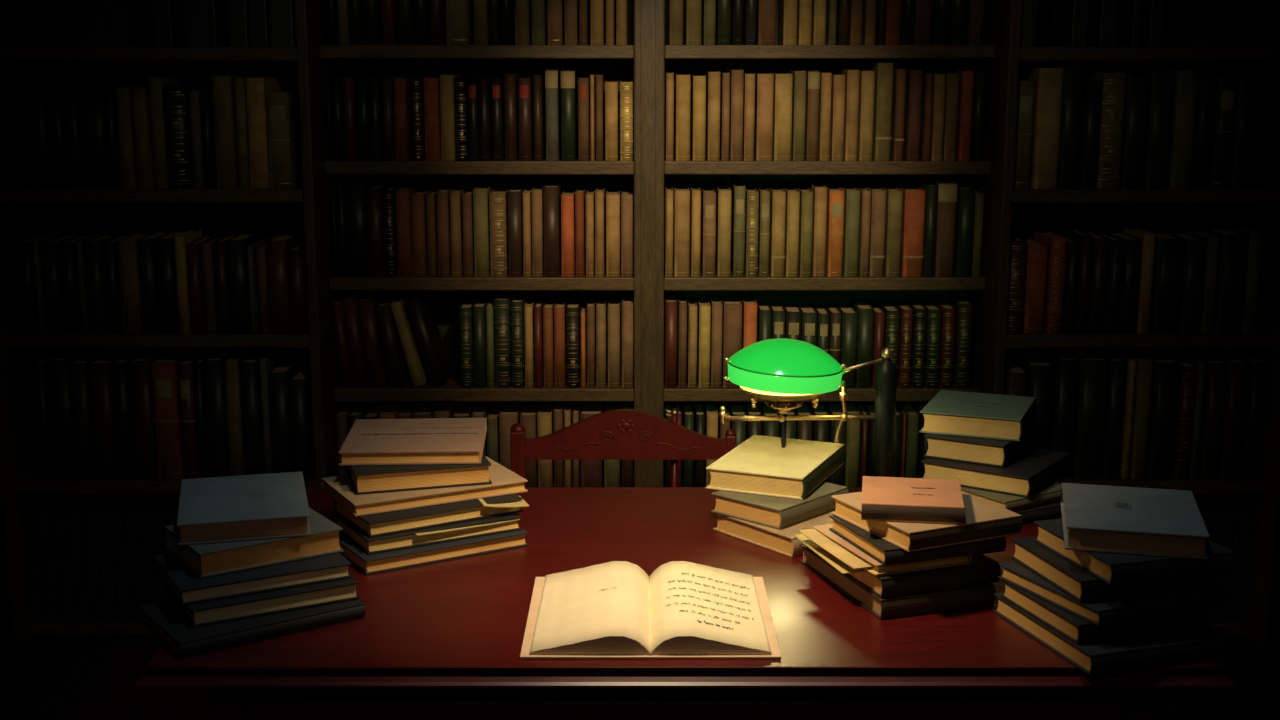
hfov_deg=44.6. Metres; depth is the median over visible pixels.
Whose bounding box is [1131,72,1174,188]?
book
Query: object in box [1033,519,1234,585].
book
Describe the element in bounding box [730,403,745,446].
book
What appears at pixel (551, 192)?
book
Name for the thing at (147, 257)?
book
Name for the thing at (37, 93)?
book
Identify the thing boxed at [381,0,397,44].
book
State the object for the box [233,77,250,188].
book
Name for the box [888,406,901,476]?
book
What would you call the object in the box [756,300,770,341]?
book
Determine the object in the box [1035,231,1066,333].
book
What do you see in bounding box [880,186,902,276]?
book
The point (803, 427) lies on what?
book
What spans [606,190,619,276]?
book
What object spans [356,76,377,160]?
book
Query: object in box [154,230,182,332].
book
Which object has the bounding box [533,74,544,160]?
book
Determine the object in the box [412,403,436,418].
book
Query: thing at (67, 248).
book
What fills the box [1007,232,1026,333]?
book
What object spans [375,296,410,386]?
book
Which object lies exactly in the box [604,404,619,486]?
book
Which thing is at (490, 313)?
book
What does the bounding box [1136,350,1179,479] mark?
book
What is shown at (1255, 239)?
book
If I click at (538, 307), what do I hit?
book
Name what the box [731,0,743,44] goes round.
book
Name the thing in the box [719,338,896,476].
lamp
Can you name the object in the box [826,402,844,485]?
book
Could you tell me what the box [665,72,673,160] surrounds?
book
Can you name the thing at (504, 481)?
book
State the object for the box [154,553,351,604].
book
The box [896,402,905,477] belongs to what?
book
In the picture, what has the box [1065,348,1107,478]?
book
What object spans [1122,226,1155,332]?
book
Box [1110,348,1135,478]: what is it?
book
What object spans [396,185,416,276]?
book
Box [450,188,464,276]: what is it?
book
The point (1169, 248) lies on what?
book
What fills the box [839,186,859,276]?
book
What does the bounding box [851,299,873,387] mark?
book
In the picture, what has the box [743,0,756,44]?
book
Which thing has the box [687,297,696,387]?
book
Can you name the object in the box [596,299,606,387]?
book
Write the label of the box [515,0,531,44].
book
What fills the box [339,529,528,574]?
book
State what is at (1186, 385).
book
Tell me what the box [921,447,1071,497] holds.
book
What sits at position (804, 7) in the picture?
book
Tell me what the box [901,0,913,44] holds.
book
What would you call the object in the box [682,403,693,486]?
book
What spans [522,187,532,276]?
book
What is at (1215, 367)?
book
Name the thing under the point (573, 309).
book
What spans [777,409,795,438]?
book
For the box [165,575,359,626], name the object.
book
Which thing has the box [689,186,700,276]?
book
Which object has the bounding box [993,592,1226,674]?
book
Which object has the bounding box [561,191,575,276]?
book
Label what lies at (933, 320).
book
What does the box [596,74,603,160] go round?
book
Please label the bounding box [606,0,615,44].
book
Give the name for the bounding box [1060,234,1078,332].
book
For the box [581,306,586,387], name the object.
book
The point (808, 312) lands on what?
book
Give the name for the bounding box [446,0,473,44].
book
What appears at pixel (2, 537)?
wall
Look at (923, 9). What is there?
book
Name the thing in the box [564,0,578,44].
book
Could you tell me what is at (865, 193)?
book
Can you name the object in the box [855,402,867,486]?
book
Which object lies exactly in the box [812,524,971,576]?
book
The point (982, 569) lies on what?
book
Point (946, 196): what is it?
book
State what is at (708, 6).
book
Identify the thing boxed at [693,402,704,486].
book
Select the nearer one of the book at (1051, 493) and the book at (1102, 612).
the book at (1102, 612)
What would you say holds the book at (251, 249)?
on the bookcase at (104, 42)
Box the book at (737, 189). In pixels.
[731,182,745,276]
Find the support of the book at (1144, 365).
on the bookcase at (1233, 37)
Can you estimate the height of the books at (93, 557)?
1.686 m
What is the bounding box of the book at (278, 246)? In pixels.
[267,233,299,333]
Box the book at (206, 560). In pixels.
[165,508,343,577]
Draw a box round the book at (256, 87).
[246,77,280,188]
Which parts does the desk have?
drawer, drawer, edge moulding, drawer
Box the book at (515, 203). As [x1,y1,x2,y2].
[507,187,523,276]
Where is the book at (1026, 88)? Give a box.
[1013,79,1034,187]
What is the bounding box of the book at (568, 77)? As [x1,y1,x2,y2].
[561,69,576,160]
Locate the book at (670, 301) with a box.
[664,293,676,387]
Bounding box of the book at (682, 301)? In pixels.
[678,295,686,387]
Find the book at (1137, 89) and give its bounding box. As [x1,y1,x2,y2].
[1120,74,1149,188]
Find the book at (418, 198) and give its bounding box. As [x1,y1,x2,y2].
[410,189,431,276]
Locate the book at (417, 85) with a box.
[411,76,429,160]
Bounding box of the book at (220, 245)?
[213,234,232,333]
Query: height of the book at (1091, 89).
0.252 m
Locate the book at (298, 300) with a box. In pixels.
[288,241,308,333]
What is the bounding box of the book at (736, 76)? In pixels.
[728,69,743,160]
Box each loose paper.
[415,518,519,535]
[478,496,528,506]
[794,534,865,573]
[799,528,873,568]
[862,568,906,574]
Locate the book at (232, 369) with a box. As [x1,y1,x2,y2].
[224,348,253,475]
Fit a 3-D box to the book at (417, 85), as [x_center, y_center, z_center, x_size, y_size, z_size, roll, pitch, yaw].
[-0.542,-0.600,3.863,0.027,0.202,0.160,0,11,0]
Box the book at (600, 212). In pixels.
[595,187,605,276]
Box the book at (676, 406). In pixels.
[674,401,681,486]
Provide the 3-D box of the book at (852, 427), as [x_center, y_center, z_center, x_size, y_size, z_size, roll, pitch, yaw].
[0.540,0.230,4.023,0.034,0.222,0.150,0,11,0]
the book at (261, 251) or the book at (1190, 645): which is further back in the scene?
the book at (261, 251)
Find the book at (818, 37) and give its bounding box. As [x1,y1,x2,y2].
[811,0,826,44]
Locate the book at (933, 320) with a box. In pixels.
[920,301,941,387]
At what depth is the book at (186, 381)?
3.82 m
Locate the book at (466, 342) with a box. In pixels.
[459,299,476,387]
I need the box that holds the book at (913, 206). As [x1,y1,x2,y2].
[897,186,925,276]
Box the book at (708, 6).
[702,0,715,44]
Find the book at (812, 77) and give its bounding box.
[804,70,819,160]
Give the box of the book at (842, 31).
[836,0,848,44]
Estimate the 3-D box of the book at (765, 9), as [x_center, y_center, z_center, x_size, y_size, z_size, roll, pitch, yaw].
[0.306,-0.872,3.808,0.042,0.203,0.159,0,11,0]
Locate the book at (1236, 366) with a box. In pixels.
[1205,348,1246,478]
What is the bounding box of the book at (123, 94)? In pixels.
[115,86,148,188]
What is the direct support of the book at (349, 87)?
on the bookcase at (648, 54)
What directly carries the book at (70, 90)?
on the bookcase at (104, 42)
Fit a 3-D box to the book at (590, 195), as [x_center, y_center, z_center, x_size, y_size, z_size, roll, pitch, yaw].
[-0.123,-0.319,3.912,0.020,0.203,0.152,0,11,0]
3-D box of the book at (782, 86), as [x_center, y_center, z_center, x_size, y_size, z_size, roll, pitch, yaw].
[0.348,-0.602,3.855,0.042,0.209,0.142,0,11,-1]
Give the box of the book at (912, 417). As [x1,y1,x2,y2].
[899,402,918,477]
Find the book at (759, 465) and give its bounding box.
[706,435,845,499]
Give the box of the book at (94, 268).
[84,234,119,332]
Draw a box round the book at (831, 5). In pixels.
[826,0,836,44]
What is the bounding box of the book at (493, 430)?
[487,406,501,463]
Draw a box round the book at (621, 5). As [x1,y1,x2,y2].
[616,0,627,44]
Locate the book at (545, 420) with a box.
[537,401,554,486]
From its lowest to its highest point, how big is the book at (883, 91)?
0.235 m
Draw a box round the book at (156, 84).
[148,77,180,187]
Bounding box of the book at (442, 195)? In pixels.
[436,187,453,276]
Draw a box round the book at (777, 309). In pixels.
[768,301,784,338]
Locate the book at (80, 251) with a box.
[76,233,104,332]
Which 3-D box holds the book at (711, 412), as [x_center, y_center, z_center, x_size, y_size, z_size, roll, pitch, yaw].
[0.184,0.230,4.026,0.028,0.222,0.154,0,11,1]
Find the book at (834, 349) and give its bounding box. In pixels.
[824,303,840,363]
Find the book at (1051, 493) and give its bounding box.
[961,482,1061,511]
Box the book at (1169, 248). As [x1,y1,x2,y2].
[1150,232,1183,333]
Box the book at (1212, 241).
[1186,230,1219,333]
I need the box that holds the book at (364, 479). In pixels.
[344,454,491,494]
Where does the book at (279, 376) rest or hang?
on the bookcase at (104, 42)
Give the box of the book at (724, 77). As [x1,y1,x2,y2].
[720,72,729,160]
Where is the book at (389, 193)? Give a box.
[383,185,401,276]
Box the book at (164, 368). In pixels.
[152,350,192,479]
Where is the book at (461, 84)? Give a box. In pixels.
[454,77,469,160]
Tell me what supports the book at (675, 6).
on the bookcase at (648, 54)
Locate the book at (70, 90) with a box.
[63,82,96,188]
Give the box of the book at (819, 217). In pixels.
[809,183,826,276]
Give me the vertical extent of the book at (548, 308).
0.203 m
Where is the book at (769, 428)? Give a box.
[760,405,778,436]
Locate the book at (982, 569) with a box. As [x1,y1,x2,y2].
[801,528,1000,597]
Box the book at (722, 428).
[718,403,729,437]
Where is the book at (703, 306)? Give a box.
[697,298,710,387]
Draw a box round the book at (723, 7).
[716,0,730,44]
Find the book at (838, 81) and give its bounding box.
[830,74,845,160]
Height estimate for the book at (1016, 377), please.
0.266 m
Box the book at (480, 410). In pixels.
[472,402,489,456]
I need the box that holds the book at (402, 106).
[393,77,412,160]
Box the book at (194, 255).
[187,235,217,333]
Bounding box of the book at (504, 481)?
[321,457,527,516]
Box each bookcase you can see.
[0,0,346,641]
[320,0,995,486]
[970,0,1279,641]
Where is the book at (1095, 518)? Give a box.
[1061,483,1209,559]
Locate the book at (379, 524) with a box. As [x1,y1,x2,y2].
[334,494,522,536]
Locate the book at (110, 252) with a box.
[102,234,126,332]
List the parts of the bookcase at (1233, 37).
panel, panel, shelf, shelf, shelf, shelf, shelf, panel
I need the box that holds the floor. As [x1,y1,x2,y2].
[0,562,1279,719]
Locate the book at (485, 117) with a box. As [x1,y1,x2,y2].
[479,76,492,160]
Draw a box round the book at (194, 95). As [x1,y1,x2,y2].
[188,89,211,187]
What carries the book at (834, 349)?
on the bookcase at (648, 54)
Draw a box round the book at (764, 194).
[757,187,769,276]
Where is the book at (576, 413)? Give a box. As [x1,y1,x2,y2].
[572,401,580,486]
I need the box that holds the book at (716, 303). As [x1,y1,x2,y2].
[710,295,722,387]
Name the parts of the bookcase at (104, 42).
panel, shelf, shelf, shelf, shelf, shelf, panel, panel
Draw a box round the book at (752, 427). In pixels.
[745,402,761,439]
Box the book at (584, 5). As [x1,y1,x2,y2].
[579,0,589,44]
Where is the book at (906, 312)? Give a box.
[894,301,912,387]
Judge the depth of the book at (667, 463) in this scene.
3.96 m
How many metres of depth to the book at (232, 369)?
3.81 m
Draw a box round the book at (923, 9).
[913,0,932,44]
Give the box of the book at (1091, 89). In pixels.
[1077,80,1101,188]
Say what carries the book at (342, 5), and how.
on the bookcase at (648, 54)
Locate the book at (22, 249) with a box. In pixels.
[13,234,38,333]
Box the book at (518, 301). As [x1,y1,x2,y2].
[511,292,526,387]
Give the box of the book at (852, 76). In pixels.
[841,69,859,160]
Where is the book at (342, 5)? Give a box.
[337,0,350,44]
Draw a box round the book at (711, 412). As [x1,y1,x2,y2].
[704,401,717,486]
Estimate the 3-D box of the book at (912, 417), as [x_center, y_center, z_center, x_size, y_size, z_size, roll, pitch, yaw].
[0.690,0.232,4.019,0.027,0.220,0.148,0,11,0]
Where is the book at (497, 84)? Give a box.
[491,77,504,160]
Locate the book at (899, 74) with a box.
[891,68,905,160]
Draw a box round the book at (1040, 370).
[1013,352,1052,449]
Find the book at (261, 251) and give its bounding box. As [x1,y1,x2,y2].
[256,242,270,332]
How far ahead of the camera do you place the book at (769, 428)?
3.94 m
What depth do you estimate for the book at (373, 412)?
4.00 m
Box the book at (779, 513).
[711,481,848,529]
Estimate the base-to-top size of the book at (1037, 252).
0.211 m
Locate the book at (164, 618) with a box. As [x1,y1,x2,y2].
[138,599,365,657]
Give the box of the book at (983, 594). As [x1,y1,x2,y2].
[799,544,995,618]
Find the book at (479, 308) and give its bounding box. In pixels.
[473,298,489,387]
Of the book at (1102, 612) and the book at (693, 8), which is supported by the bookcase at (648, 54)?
the book at (693, 8)
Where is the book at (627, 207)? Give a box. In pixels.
[621,189,633,276]
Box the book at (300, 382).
[289,367,314,478]
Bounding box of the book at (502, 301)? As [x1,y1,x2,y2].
[494,291,512,387]
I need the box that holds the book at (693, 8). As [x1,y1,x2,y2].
[685,0,701,44]
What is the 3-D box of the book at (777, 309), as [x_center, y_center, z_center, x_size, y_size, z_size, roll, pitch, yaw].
[0.346,-0.040,3.968,0.032,0.196,0.153,0,11,0]
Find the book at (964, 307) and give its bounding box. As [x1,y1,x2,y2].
[948,295,972,387]
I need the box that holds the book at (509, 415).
[499,403,521,469]
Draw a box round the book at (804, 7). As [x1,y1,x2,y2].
[797,0,811,44]
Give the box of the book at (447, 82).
[440,74,460,160]
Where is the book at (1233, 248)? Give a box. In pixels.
[1201,228,1248,333]
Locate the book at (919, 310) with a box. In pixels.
[907,300,926,387]
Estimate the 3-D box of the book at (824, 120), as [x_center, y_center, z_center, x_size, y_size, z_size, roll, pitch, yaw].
[0.451,-0.605,3.861,0.025,0.211,0.154,0,11,0]
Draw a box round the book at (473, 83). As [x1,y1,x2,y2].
[468,77,479,160]
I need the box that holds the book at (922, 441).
[913,404,927,477]
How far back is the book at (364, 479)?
2.09 m
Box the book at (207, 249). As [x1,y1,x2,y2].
[201,236,219,332]
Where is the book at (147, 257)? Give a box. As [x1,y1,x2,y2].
[138,231,170,332]
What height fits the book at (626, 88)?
0.190 m
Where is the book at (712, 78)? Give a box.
[706,71,719,160]
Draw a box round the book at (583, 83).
[578,77,590,160]
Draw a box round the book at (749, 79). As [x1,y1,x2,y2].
[743,73,754,160]
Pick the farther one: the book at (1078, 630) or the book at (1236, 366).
the book at (1236, 366)
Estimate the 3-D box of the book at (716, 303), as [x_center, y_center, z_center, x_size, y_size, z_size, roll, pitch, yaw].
[0.192,-0.049,3.966,0.027,0.213,0.143,0,11,0]
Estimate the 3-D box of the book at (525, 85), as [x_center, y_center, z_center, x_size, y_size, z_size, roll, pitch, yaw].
[-0.280,-0.598,3.858,0.031,0.199,0.148,0,11,0]
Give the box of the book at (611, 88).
[605,81,617,160]
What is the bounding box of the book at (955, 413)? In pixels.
[919,390,1036,440]
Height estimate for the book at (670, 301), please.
0.218 m
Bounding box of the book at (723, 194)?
[715,185,731,276]
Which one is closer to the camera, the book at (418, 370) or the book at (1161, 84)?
the book at (1161, 84)
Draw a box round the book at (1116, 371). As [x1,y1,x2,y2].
[1093,349,1126,478]
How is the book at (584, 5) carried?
on the bookcase at (648, 54)
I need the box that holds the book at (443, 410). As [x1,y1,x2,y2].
[433,401,454,417]
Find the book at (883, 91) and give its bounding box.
[869,62,893,160]
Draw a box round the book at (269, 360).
[259,348,280,473]
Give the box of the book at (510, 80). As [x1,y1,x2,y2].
[504,73,519,160]
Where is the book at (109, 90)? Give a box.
[104,83,133,188]
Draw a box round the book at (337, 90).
[331,76,344,160]
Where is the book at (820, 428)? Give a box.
[809,403,828,481]
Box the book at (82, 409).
[70,351,105,478]
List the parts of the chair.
post, crest rail, upright rod, post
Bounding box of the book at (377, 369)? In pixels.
[357,291,389,386]
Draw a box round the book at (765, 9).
[756,0,775,44]
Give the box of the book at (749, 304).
[740,295,756,348]
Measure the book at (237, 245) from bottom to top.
0.228 m
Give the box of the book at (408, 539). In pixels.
[334,513,521,553]
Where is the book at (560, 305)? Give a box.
[554,298,566,387]
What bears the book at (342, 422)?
on the bookcase at (648, 54)
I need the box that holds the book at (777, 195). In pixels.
[768,186,785,276]
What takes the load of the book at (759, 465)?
on the book at (779, 513)
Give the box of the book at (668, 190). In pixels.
[665,185,672,276]
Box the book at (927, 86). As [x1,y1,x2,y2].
[920,73,932,160]
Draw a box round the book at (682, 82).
[675,74,689,160]
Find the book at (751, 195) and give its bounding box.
[744,187,758,276]
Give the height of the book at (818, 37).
0.207 m
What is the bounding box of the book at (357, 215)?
[346,180,373,276]
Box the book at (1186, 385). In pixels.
[1171,354,1196,479]
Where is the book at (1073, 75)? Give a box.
[1046,65,1083,187]
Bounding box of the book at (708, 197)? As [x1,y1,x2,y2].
[701,188,715,276]
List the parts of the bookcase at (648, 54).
shelf, shelf, shelf, shelf, post, shelf, shelf, shelf, shelf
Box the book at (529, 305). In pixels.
[524,297,535,387]
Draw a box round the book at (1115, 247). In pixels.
[1102,233,1123,333]
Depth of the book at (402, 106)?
3.79 m
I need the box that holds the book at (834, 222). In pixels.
[825,186,843,276]
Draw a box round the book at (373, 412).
[363,403,385,418]
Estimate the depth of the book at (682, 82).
3.79 m
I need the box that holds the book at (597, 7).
[590,0,604,44]
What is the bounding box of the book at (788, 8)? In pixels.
[779,0,797,44]
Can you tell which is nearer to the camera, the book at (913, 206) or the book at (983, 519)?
the book at (983, 519)
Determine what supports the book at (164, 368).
on the bookcase at (104, 42)
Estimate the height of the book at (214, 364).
0.298 m
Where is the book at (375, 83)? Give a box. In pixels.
[369,77,384,160]
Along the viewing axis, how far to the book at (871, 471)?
3.96 m
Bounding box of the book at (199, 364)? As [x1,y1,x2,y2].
[193,348,216,477]
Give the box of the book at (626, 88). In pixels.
[620,81,632,160]
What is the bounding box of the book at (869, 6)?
[862,0,876,44]
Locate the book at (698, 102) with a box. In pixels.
[691,75,705,160]
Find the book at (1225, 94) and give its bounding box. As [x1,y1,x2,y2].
[1208,74,1237,188]
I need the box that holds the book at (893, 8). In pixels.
[884,0,901,44]
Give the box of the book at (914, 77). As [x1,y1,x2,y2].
[904,69,922,160]
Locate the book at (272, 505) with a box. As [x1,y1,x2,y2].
[177,471,310,545]
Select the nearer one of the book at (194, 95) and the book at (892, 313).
the book at (194, 95)
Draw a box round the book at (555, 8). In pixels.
[547,0,563,44]
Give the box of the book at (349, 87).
[342,75,362,160]
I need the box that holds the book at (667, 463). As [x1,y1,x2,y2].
[664,402,672,486]
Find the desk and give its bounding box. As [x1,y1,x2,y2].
[132,487,1235,719]
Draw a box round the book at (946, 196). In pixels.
[928,178,956,276]
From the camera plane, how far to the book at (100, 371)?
3.81 m
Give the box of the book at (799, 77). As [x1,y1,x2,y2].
[789,70,805,160]
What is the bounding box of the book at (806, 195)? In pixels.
[796,187,812,276]
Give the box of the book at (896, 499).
[861,476,963,524]
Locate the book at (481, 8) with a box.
[474,0,489,44]
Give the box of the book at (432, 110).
[423,77,441,160]
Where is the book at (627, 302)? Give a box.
[622,295,633,387]
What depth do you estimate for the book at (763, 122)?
3.79 m
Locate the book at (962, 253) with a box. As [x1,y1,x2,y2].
[954,184,974,276]
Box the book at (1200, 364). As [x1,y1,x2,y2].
[1177,352,1205,477]
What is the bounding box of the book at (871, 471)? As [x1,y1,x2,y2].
[863,404,877,476]
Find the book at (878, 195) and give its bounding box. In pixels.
[865,186,885,276]
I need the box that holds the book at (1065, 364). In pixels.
[1041,348,1078,478]
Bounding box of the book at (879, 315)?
[872,304,884,386]
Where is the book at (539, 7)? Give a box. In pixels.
[531,0,547,44]
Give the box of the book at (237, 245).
[227,232,258,333]
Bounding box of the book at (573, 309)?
[566,300,580,387]
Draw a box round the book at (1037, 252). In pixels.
[1022,237,1047,332]
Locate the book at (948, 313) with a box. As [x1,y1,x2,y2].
[934,300,955,387]
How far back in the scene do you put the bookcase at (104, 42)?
3.83 m
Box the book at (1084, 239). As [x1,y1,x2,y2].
[1063,227,1091,332]
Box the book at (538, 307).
[534,297,544,387]
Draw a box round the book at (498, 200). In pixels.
[489,188,509,276]
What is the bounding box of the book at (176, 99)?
[163,84,202,188]
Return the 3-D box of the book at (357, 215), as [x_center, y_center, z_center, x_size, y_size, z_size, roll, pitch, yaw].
[-0.696,-0.330,3.898,0.046,0.230,0.136,0,11,0]
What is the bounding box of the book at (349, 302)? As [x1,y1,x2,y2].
[342,290,368,386]
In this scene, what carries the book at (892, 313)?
on the bookcase at (648, 54)
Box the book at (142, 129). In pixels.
[131,87,154,188]
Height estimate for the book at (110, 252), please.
0.220 m
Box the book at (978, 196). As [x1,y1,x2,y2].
[971,190,983,276]
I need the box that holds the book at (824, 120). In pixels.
[818,72,831,160]
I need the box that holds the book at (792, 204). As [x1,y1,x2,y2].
[782,186,799,276]
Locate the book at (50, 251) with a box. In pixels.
[41,234,81,333]
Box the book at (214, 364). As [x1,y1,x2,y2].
[205,348,238,476]
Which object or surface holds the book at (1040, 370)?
on the bookcase at (1233, 37)
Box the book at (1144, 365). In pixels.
[1121,350,1152,479]
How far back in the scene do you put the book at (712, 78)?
3.79 m
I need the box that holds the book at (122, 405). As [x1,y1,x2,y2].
[111,348,147,479]
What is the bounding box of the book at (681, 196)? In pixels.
[673,186,689,276]
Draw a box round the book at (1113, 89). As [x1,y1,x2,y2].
[1085,72,1126,188]
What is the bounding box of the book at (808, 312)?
[797,303,816,345]
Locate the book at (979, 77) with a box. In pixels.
[971,71,984,160]
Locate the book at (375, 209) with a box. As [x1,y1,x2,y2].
[367,183,390,276]
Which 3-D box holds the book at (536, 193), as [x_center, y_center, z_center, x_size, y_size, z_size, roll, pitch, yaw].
[-0.254,-0.324,3.910,0.026,0.212,0.139,0,11,0]
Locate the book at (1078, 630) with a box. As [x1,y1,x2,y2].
[1000,579,1211,643]
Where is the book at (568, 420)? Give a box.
[564,401,572,486]
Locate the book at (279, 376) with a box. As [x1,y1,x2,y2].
[269,359,299,472]
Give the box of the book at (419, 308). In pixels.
[405,290,451,385]
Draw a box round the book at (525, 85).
[518,77,533,160]
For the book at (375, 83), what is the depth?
3.79 m
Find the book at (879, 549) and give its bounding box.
[829,515,1005,565]
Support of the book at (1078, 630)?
on the book at (1190, 645)
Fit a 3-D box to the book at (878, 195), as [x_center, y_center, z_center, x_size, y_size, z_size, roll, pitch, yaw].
[0.588,-0.325,3.914,0.035,0.212,0.148,0,11,1]
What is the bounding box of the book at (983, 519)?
[831,490,1022,551]
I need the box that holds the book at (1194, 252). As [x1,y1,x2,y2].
[1174,232,1205,333]
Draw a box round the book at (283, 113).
[266,90,302,188]
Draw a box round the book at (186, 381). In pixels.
[177,352,206,478]
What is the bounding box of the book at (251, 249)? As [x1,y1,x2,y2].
[247,238,269,333]
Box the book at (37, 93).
[29,83,66,187]
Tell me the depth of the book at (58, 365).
3.82 m
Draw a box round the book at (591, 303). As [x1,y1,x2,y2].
[587,297,595,387]
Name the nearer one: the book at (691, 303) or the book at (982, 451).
the book at (982, 451)
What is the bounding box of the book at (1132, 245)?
[1103,231,1141,333]
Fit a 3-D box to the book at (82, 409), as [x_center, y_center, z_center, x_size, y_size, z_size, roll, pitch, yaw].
[-1.365,0.135,3.886,0.038,0.291,0.157,0,11,0]
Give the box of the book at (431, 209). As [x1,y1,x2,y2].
[426,189,437,276]
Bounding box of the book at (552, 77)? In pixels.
[545,69,560,160]
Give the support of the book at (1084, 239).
on the bookcase at (1233, 37)
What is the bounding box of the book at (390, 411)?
[379,402,402,418]
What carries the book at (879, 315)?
on the bookcase at (648, 54)
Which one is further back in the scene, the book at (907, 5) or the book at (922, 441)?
the book at (922, 441)
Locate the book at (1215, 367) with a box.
[1185,349,1226,478]
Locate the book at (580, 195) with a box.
[575,188,585,276]
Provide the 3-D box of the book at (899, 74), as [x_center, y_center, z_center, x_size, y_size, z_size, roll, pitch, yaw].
[0.632,-0.607,3.849,0.024,0.220,0.143,0,11,1]
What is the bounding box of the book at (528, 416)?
[520,403,538,486]
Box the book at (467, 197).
[462,189,474,276]
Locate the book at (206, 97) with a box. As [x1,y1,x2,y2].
[200,91,217,188]
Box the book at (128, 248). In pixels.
[118,233,151,332]
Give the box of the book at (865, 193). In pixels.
[855,186,870,276]
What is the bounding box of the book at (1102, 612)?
[998,561,1231,625]
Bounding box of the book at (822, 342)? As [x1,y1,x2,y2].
[812,304,828,352]
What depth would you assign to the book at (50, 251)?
3.75 m
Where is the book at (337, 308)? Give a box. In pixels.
[331,295,353,387]
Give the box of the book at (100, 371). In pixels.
[88,351,128,478]
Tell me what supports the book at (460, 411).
on the bookcase at (648, 54)
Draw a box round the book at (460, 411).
[452,404,474,417]
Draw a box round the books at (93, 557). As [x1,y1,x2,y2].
[24,0,1254,620]
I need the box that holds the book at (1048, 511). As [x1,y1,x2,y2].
[1014,501,1061,523]
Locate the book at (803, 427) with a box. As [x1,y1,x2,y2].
[794,402,811,440]
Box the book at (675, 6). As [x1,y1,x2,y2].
[669,0,682,44]
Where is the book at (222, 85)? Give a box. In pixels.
[212,75,245,188]
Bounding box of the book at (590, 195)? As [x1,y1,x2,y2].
[585,189,595,276]
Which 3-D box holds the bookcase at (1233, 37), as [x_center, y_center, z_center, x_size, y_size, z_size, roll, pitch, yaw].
[1.210,-0.364,3.836,0.710,2.120,0.334,0,11,0]
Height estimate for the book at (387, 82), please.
0.199 m
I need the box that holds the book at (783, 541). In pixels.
[713,510,834,556]
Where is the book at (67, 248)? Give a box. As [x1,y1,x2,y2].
[59,234,88,333]
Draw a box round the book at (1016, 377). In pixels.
[1004,359,1027,395]
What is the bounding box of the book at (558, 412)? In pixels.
[553,401,564,486]
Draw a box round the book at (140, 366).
[129,348,167,478]
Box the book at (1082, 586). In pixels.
[1010,536,1211,601]
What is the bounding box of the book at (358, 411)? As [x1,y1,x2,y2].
[348,403,369,431]
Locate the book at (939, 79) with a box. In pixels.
[929,73,945,160]
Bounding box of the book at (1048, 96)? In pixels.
[1023,67,1063,188]
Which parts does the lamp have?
drip cup stem, burner, lamp shade, arm, tilt rod, knob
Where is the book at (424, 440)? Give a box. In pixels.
[339,418,486,465]
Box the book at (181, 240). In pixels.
[174,229,201,333]
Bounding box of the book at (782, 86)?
[772,73,792,160]
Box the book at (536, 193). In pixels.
[531,186,543,276]
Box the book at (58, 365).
[47,348,89,478]
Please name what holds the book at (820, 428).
on the bookcase at (648, 54)
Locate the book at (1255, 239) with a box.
[1225,226,1263,333]
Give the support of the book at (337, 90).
on the bookcase at (648, 54)
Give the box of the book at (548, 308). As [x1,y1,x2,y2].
[543,298,555,387]
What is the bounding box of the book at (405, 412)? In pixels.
[396,405,416,418]
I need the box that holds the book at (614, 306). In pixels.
[608,298,620,387]
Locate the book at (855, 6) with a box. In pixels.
[848,0,862,44]
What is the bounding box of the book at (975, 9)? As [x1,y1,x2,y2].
[965,0,984,44]
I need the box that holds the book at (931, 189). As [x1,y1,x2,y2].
[918,181,936,276]
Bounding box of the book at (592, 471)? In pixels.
[580,402,603,486]
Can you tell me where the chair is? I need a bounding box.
[510,408,735,486]
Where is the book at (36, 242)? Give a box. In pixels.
[32,231,61,333]
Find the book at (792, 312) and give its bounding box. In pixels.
[783,303,800,340]
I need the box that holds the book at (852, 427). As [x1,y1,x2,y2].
[840,401,860,486]
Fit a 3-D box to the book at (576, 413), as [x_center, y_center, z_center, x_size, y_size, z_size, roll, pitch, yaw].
[-0.162,0.229,4.022,0.016,0.225,0.149,0,11,1]
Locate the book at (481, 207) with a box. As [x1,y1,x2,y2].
[473,185,491,276]
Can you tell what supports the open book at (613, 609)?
on the desk
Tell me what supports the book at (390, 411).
on the bookcase at (648, 54)
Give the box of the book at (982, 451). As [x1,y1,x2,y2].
[923,418,1044,467]
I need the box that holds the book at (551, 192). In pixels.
[543,182,561,276]
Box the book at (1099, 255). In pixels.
[1087,231,1108,333]
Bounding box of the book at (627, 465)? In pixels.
[622,402,633,486]
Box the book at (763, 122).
[754,73,773,160]
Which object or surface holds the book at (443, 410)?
on the bookcase at (648, 54)
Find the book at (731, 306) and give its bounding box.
[721,295,741,387]
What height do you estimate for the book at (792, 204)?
0.210 m
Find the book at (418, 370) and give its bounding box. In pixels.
[390,293,428,386]
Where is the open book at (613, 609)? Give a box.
[520,561,780,658]
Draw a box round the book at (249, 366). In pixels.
[240,351,267,474]
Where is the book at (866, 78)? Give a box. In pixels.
[857,70,874,160]
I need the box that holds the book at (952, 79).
[942,73,959,160]
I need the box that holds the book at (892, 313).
[878,301,899,381]
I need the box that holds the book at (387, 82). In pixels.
[382,77,395,160]
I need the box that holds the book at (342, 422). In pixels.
[336,402,355,475]
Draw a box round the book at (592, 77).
[590,74,595,160]
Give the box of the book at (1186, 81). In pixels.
[1156,70,1198,188]
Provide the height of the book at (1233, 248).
0.240 m
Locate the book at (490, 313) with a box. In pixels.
[486,297,495,387]
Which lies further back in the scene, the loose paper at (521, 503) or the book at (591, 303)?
the book at (591, 303)
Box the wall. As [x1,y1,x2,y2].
[0,59,1279,561]
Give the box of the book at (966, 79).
[952,70,973,160]
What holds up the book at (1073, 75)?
on the bookcase at (1233, 37)
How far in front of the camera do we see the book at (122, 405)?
3.81 m
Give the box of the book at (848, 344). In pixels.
[835,303,856,387]

